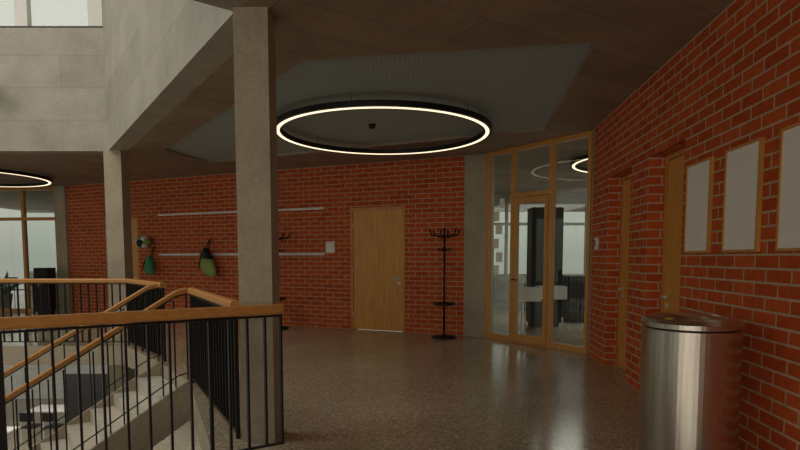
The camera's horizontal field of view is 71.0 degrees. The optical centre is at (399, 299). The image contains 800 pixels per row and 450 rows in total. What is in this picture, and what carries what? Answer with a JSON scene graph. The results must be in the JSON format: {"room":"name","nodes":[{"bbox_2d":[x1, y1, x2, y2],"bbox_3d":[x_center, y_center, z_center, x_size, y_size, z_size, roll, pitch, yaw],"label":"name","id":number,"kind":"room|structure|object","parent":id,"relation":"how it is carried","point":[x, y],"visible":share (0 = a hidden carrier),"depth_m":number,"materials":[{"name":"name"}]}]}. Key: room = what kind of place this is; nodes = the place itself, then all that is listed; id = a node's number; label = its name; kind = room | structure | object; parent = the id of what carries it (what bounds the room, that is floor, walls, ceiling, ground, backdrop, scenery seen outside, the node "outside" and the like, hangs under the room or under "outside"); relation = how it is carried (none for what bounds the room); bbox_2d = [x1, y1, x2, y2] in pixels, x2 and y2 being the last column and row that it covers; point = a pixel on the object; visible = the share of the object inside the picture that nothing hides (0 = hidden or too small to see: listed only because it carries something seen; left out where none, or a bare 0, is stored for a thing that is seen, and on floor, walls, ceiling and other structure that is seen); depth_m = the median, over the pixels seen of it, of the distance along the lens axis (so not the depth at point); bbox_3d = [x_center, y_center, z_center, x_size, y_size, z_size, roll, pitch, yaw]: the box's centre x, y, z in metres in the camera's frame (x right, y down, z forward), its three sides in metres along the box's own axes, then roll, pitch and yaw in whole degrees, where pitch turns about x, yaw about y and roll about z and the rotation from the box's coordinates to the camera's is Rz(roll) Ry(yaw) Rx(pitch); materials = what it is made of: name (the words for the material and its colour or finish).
{"room":"school corridor","nodes":[
{"label":"school corridor","id":0,"kind":"room"},
{"bbox_2d":[0,28,107,153],"bbox_3d":[-10.010,-3.663,9.894,9.780,2.091,0.280,0,4,0],"label":"wall","id":1,"kind":"structure","parent":0,"point":[53,91],"depth_m":9.76,"materials":[{"name":"concrete"}]},
{"bbox_2d":[0,0,102,27],"bbox_3d":[-10.010,-5.944,9.676,9.780,2.490,0.135,0,4,0],"label":"window","id":2,"kind":"structure","parent":1,"relation":"in","point":[22,18],"depth_m":9.70,"materials":[{"name":"white paint"}]},
{"bbox_2d":[3,365,139,398],"bbox_3d":[-3.000,1.888,19.796,24.000,3.180,0.200,0,4,0],"label":"wall","id":3,"kind":"structure","parent":0,"point":[18,377],"depth_m":19.76,"materials":[{"name":"white paint"}]},
{"bbox_2d":[6,399,200,449],"bbox_3d":[-3.000,4.402,8.853,24.000,0.200,29.000,0,4,0],"label":"floor","id":4,"kind":"structure","parent":0,"point":[182,435],"depth_m":15.96,"materials":[{"name":"stone"}]},
{"bbox_2d":[7,426,19,449],"bbox_3d":[-10.200,3.562,13.704,1.400,0.750,0.700,0,4,0],"label":"table","id":5,"kind":"object","parent":4,"relation":"on","point":[9,428],"visible":0.47,"depth_m":13.94,"materials":[{"name":"white paint"}]},
{"bbox_2d":[19,413,42,443],"bbox_3d":[-9.900,3.408,15.094,0.400,0.850,0.405,0,4,0],"label":"chair","id":6,"kind":"object","parent":4,"relation":"on","point":[22,416],"visible":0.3,"depth_m":14.88,"materials":[{"name":"black metal"}]},
{"bbox_2d":[25,405,63,426],"bbox_3d":[-9.600,3.405,15.798,1.400,0.750,0.700,0,4,0],"label":"table","id":7,"kind":"object","parent":4,"relation":"on","point":[44,408],"visible":0.16,"depth_m":15.70,"materials":[{"name":"white paint"}]},
{"bbox_2d":[42,413,64,438],"bbox_3d":[-9.300,3.408,15.094,0.400,0.850,0.405,0,4,0],"label":"chair","id":8,"kind":"object","parent":4,"relation":"on","point":[45,416],"visible":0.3,"depth_m":14.88,"materials":[{"name":"black metal"}]},
{"bbox_2d":[66,374,107,421],"bbox_3d":[-7.400,2.854,13.450,1.100,2.200,0.600,0,4,0],"label":"display board","id":9,"kind":"object","parent":4,"relation":"on","point":[71,379],"visible":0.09,"depth_m":13.38,"materials":[{"name":"metal"}]},
{"bbox_2d":[28,362,189,449],"bbox_3d":[-5.287,2.858,5.584,5.900,3.673,1.476,-3,5,-36],"label":"staircase","id":10,"kind":"structure","parent":4,"relation":"on","point":[139,424],"depth_m":6.59,"materials":[{"name":"stone"}]},
{"bbox_2d":[4,283,159,449],"bbox_3d":[-5.584,2.090,6.188,5.600,4.402,0.060,-3,5,-36],"label":"stair railing","id":11,"kind":"object","parent":10,"relation":"on","point":[147,288],"visible":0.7,"depth_m":7.09,"materials":[{"name":"brown wood"}]},
{"bbox_2d":[5,288,188,449],"bbox_3d":[-4.748,2.175,5.048,5.600,4.402,0.060,-3,5,-36],"label":"stair railing","id":12,"kind":"object","parent":10,"relation":"on","point":[36,380],"visible":0.8,"depth_m":6.06,"materials":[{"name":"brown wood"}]},
{"bbox_2d":[109,365,134,393],"bbox_3d":[-5.040,2.601,10.273,0.320,3.180,0.320,0,4,0],"label":"concrete column","id":13,"kind":"structure","parent":4,"relation":"on","point":[118,372],"depth_m":10.02,"materials":[{"name":"grey concrete"}]},
{"bbox_2d":[102,0,233,151],"bbox_3d":[-3.075,-4.691,6.959,0.280,4.582,6.785,-3,5,-35],"label":"wall","id":14,"kind":"structure","parent":0,"point":[157,52],"depth_m":6.73,"materials":[{"name":"concrete"}]},
{"bbox_2d":[194,0,246,10],"bbox_3d":[-3.144,-4.354,2.456,4.995,4.582,0.280,-3,5,-38],"label":"wall","id":15,"kind":"structure","parent":0,"point":[224,4],"depth_m":4.13,"materials":[{"name":"concrete"}]},
{"bbox_2d":[66,156,464,335],"bbox_3d":[-3.694,-1.161,12.701,10.812,3.320,0.300,2,5,24],"label":"wall","id":16,"kind":"structure","parent":0,"point":[316,288],"depth_m":11.77,"materials":[{"name":"red brick"}]},
{"bbox_2d":[104,217,138,308],"bbox_3d":[-6.909,-0.825,14.037,1.150,2.450,0.186,2,5,24],"label":"door","id":17,"kind":"structure","parent":16,"relation":"in","point":[134,225],"depth_m":13.82,"materials":[{"name":"brown wood"}]},
{"bbox_2d":[135,236,150,247],"bbox_3d":[-6.151,-1.386,13.429,0.438,0.301,0.309,0,4,0],"label":"hat","id":18,"kind":"object","parent":16,"relation":"attached to","point":[141,241],"visible":1,"depth_m":13.32,"materials":[{"name":"fabric"}]},
{"bbox_2d":[141,247,155,274],"bbox_3d":[-5.994,-0.932,13.379,0.309,0.662,0.288,0,4,0],"label":"bag","id":19,"kind":"object","parent":16,"relation":"hanging from","point":[149,264],"visible":1,"depth_m":13.29,"materials":[{"name":"green fabric"}]},
{"bbox_2d":[198,238,216,276],"bbox_3d":[-4.333,-0.953,12.587,0.351,0.862,0.378,-3,5,-34],"label":"backpack","id":20,"kind":"object","parent":16,"relation":"attached to","point":[207,264],"visible":1,"depth_m":12.55,"materials":[{"name":"green fabric"}]},
{"bbox_2d":[158,207,323,215],"bbox_3d":[-3.672,-1.953,12.428,4.600,0.044,0.072,2,5,24],"label":"hook rail","id":21,"kind":"object","parent":16,"relation":"attached to","point":[313,208],"visible":0.69,"depth_m":12.57,"materials":[{"name":"metal"}]},
{"bbox_2d":[159,253,324,255],"bbox_3d":[-3.672,-1.016,12.498,4.600,0.044,0.072,2,5,24],"label":"hook rail","id":22,"kind":"object","parent":16,"relation":"attached to","point":[217,253],"visible":0.72,"depth_m":12.57,"materials":[{"name":"metal"}]},
{"bbox_2d":[326,241,334,252],"bbox_3d":[-1.433,-1.084,11.533,0.210,0.240,0.014,2,5,24],"label":"notice board","id":23,"kind":"object","parent":16,"relation":"attached to","point":[330,245],"visible":1,"depth_m":11.52,"materials":[{"name":"white paper"}]},
{"bbox_2d":[350,206,404,331],"bbox_3d":[-0.437,-0.612,11.186,1.200,2.450,0.186,2,5,24],"label":"door","id":24,"kind":"structure","parent":16,"relation":"in","point":[377,234],"depth_m":11.16,"materials":[{"name":"brown wood"}]},
{"bbox_2d":[0,294,639,449],"bbox_3d":[-3.000,0.971,8.596,24.000,0.320,29.000,0,4,0],"label":"floor","id":25,"kind":"structure","parent":0,"point":[344,389],"depth_m":6.16,"materials":[{"name":"stone"}]},
{"bbox_2d":[0,271,19,307],"bbox_3d":[-11.675,-0.318,16.386,1.019,1.089,1.214,3,5,33],"label":"potted plant","id":26,"kind":"object","parent":25,"relation":"on","point":[5,286],"visible":0.7,"depth_m":16.34,"materials":[{"name":"green plant"}]},
{"bbox_2d":[7,277,23,302],"bbox_3d":[-12.200,-0.306,17.824,0.400,0.850,0.405,0,4,0],"label":"chair","id":27,"kind":"object","parent":25,"relation":"on","point":[14,290],"visible":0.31,"depth_m":17.62,"materials":[{"name":"black metal"}]},
{"bbox_2d":[0,187,59,311],"bbox_3d":[-11.975,-1.355,15.291,5.892,3.320,0.100,1,4,7],"label":"window","id":28,"kind":"structure","parent":25,"relation":"on","point":[23,218],"depth_m":14.98,"materials":[{"name":"brown wood"}]},
{"bbox_2d":[27,211,56,293],"bbox_3d":[-8.500,-1.889,22.422,13.000,3.320,0.200,0,4,0],"label":"window","id":29,"kind":"structure","parent":25,"relation":"on","point":[31,272],"depth_m":22.25,"materials":[{"name":"grey paint"}]},
{"bbox_2d":[33,268,56,314],"bbox_3d":[-9.125,-0.227,14.424,0.350,1.200,0.398,0,4,0],"label":"cabinet","id":30,"kind":"object","parent":25,"relation":"on","point":[39,273],"visible":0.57,"depth_m":14.28,"materials":[{"name":"black metal"}]},
{"bbox_2d":[54,186,71,312],"bbox_3d":[-8.823,-1.328,14.928,0.360,3.320,0.380,2,5,20],"label":"wall pier","id":31,"kind":"object","parent":25,"relation":"on","point":[60,194],"visible":0.53,"depth_m":14.73,"materials":[{"name":"concrete"}]},
{"bbox_2d":[0,279,166,361],"bbox_3d":[-8.546,0.208,9.206,10.842,1.110,1.369,1,4,8],"label":"balcony railing","id":32,"kind":"object","parent":25,"relation":"on","point":[132,285],"visible":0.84,"depth_m":9.22,"materials":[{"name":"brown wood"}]},
{"bbox_2d":[103,150,132,339],"bbox_3d":[-5.000,-0.960,10.006,0.300,3.320,0.300,0,4,0],"label":"concrete column","id":33,"kind":"structure","parent":25,"relation":"on","point":[116,162],"depth_m":9.86,"materials":[{"name":"grey concrete"}]},
{"bbox_2d":[0,304,284,449],"bbox_3d":[-3.034,0.691,2.765,5.188,1.110,0.097,-3,5,-33],"label":"balcony railing","id":34,"kind":"object","parent":25,"relation":"on","point":[60,321],"visible":1,"depth_m":3.66,"materials":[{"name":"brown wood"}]},
{"bbox_2d":[188,288,240,438],"bbox_3d":[-1.855,0.486,5.492,0.075,1.110,2.324,-2,5,-28],"label":"balcony railing","id":35,"kind":"object","parent":25,"relation":"on","point":[199,298],"visible":0.76,"depth_m":5.13,"materials":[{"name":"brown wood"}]},
{"bbox_2d":[233,7,280,441],"bbox_3d":[-1.120,-0.543,4.442,0.260,3.320,0.260,0,4,0],"label":"concrete column","id":36,"kind":"structure","parent":25,"relation":"on","point":[254,47],"depth_m":4.31,"materials":[{"name":"grey concrete"}]},
{"bbox_2d":[279,233,290,329],"bbox_3d":[-2.520,-0.405,11.502,0.573,1.990,0.556,0,4,0],"label":"coat stand","id":37,"kind":"object","parent":25,"relation":"on","point":[280,238],"visible":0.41,"depth_m":11.46,"materials":[{"name":"black metal"}]},
{"bbox_2d":[429,228,459,338],"bbox_3d":[0.800,-0.304,10.156,0.573,1.990,0.556,0,4,0],"label":"coat stand","id":38,"kind":"object","parent":25,"relation":"on","point":[444,236],"visible":1,"depth_m":10.11,"materials":[{"name":"black metal"}]},
{"bbox_2d":[464,153,494,336],"bbox_3d":[1.467,-0.990,10.419,0.436,3.320,0.350,3,5,32],"label":"column","id":39,"kind":"object","parent":25,"relation":"on","point":[475,165],"visible":0.77,"depth_m":10.28,"materials":[{"name":"concrete"}]},
{"bbox_2d":[508,274,540,331],"bbox_3d":[2.420,0.068,10.936,0.560,1.132,0.400,0,4,0],"label":"washbasin","id":40,"kind":"object","parent":25,"relation":"on","point":[525,294],"visible":0.88,"depth_m":10.73,"materials":[{"name":"ceramic"}]},
{"bbox_2d":[484,131,592,353],"bbox_3d":[2.224,-0.905,9.286,0.100,3.320,2.192,-3,5,-36],"label":"glass door frame","id":41,"kind":"structure","parent":25,"relation":"on","point":[552,143],"depth_m":9.04,"materials":[{"name":"brown wood"}]},
{"bbox_2d":[493,198,503,274],"bbox_3d":[1.746,-1.115,9.939,0.006,1.340,0.250,-3,5,-36],"label":"paper notices","id":42,"kind":"object","parent":41,"relation":"attached to","point":[498,228],"visible":1,"depth_m":9.96,"materials":[{"name":"white paper"}]},
{"bbox_2d":[511,194,548,345],"bbox_3d":[2.149,-0.493,9.332,0.145,2.430,0.750,-3,5,-36],"label":"door","id":43,"kind":"structure","parent":41,"relation":"attached to","point":[515,336],"depth_m":9.46,"materials":[{"name":"brown wood"}]},
{"bbox_2d":[493,193,586,307],"bbox_3d":[5.450,-1.441,16.438,7.100,3.320,0.200,0,4,0],"label":"window","id":44,"kind":"structure","parent":25,"relation":"on","point":[501,281],"depth_m":16.41,"materials":[{"name":"grey paint"}]},
{"bbox_2d":[526,207,563,326],"bbox_3d":[3.075,-0.693,11.933,0.650,2.500,0.498,0,4,0],"label":"tall cabinet","id":45,"kind":"object","parent":25,"relation":"on","point":[535,219],"visible":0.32,"depth_m":11.72,"materials":[{"name":"black metal"}]},
{"bbox_2d":[535,286,566,298],"bbox_3d":[3.080,0.027,11.484,0.560,1.132,0.400,0,4,0],"label":"washbasin","id":46,"kind":"object","parent":25,"relation":"on","point":[560,292],"visible":0.29,"depth_m":11.27,"materials":[{"name":"ceramic"}]},
{"bbox_2d":[562,275,584,322],"bbox_3d":[4.175,-0.027,12.759,0.850,1.050,0.548,0,4,0],"label":"base cabinet","id":47,"kind":"object","parent":25,"relation":"on","point":[573,306],"visible":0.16,"depth_m":12.53,"materials":[{"name":"black metal"}]},
{"bbox_2d":[587,128,594,354],"bbox_3d":[2.971,-0.829,8.267,0.300,3.320,0.175,1,4,11],"label":"post","id":48,"kind":"object","parent":25,"relation":"on","point":[594,128],"visible":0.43,"depth_m":8.29,"materials":[{"name":"oak wood"}]},
{"bbox_2d":[638,312,744,449],"bbox_3d":[1.940,0.627,3.777,0.612,1.085,0.612,0,4,0],"label":"litter bin","id":49,"kind":"object","parent":25,"relation":"on","point":[691,364],"visible":1,"depth_m":3.52,"materials":[{"name":"silver metal"}]},
{"bbox_2d":[0,0,733,211],"bbox_3d":[-3.000,-2.674,8.324,24.000,0.350,29.000,0,4,0],"label":"ceiling","id":50,"kind":"structure","parent":0,"point":[632,40],"depth_m":5.22,"materials":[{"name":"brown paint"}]},
{"bbox_2d":[0,169,52,186],"bbox_3d":[-9.450,-2.754,12.329,3.110,0.167,3.110,0,4,0],"label":"ceiling lamp","id":51,"kind":"object","parent":50,"relation":"attached to","point":[48,181],"visible":0.98,"depth_m":12.65,"materials":[{"name":"black metal"}]},
{"bbox_2d":[369,123,375,128],"bbox_3d":[-0.400,-2.488,8.037,0.100,0.062,0.100,0,4,0],"label":"smoke detector","id":52,"kind":"object","parent":50,"relation":"attached to","point":[371,126],"visible":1,"depth_m":8.00,"materials":[{"name":"black plastic"}]},
{"bbox_2d":[167,42,592,160],"bbox_3d":[-0.980,-2.527,7.973,6.214,0.030,6.234,0,4,0],"label":"ceiling panel","id":53,"kind":"object","parent":50,"relation":"attached to","point":[515,88],"depth_m":6.57,"materials":[{"name":"grey paint"}]},
{"bbox_2d":[277,94,491,154],"bbox_3d":[-0.240,-2.430,7.991,3.070,0.167,3.070,0,4,0],"label":"ceiling lamp","id":54,"kind":"object","parent":50,"relation":"attached to","point":[282,119],"visible":1,"depth_m":7.05,"materials":[{"name":"black metal"}]},
{"bbox_2d":[570,152,587,172],"bbox_3d":[4.650,-2.605,10.334,2.910,0.167,2.910,0,4,0],"label":"ceiling lamp","id":55,"kind":"object","parent":50,"relation":"attached to","point":[573,163],"visible":0.13,"depth_m":10.48,"materials":[{"name":"black metal"}]},
{"bbox_2d":[589,0,799,449],"bbox_3d":[2.304,-0.292,1.091,0.320,3.320,14.312,0,4,5],"label":"wall","id":56,"kind":"structure","parent":0,"point":[736,82],"depth_m":4.28,"materials":[{"name":"red brick"}]},
{"bbox_2d":[594,238,598,248],"bbox_3d":[2.753,-0.790,7.875,0.045,0.160,0.080,0,4,5],"label":"wall thermostat","id":57,"kind":"object","parent":56,"relation":"attached to","point":[596,240],"visible":1,"depth_m":7.84,"materials":[{"name":"plastic"}]},
{"bbox_2d":[617,173,630,369],"bbox_3d":[2.895,-0.320,6.951,0.186,2.500,0.934,0,4,5],"label":"door","id":58,"kind":"structure","parent":56,"relation":"in","point":[626,180],"depth_m":7.27,"materials":[{"name":"brown wood"}]},
{"bbox_2d":[660,148,684,311],"bbox_3d":[2.756,-0.208,5.460,0.186,2.500,0.924,0,4,5],"label":"door","id":59,"kind":"structure","parent":56,"relation":"in","point":[674,162],"depth_m":5.67,"materials":[{"name":"brown wood"}]},
{"bbox_2d":[683,156,714,252],"bbox_3d":[2.458,-0.762,4.628,0.028,0.748,0.460,0,4,5],"label":"framed piece","id":60,"kind":"object","parent":56,"relation":"attached to","point":[700,174],"visible":1,"depth_m":4.59,"materials":[{"name":"white paper"}]},
{"bbox_2d":[721,137,764,252],"bbox_3d":[2.393,-0.710,3.929,0.028,0.748,0.480,0,4,5],"label":"framed piece","id":61,"kind":"object","parent":56,"relation":"attached to","point":[744,163],"visible":1,"depth_m":3.89,"materials":[{"name":"white paper"}]},
{"bbox_2d":[775,122,799,250],"bbox_3d":[2.328,-0.658,3.231,0.028,0.748,0.480,0,4,5],"label":"framed piece","id":62,"kind":"object","parent":56,"relation":"attached to","point":[787,236],"visible":1,"depth_m":3.37,"materials":[{"name":"white paper"}]}
]}

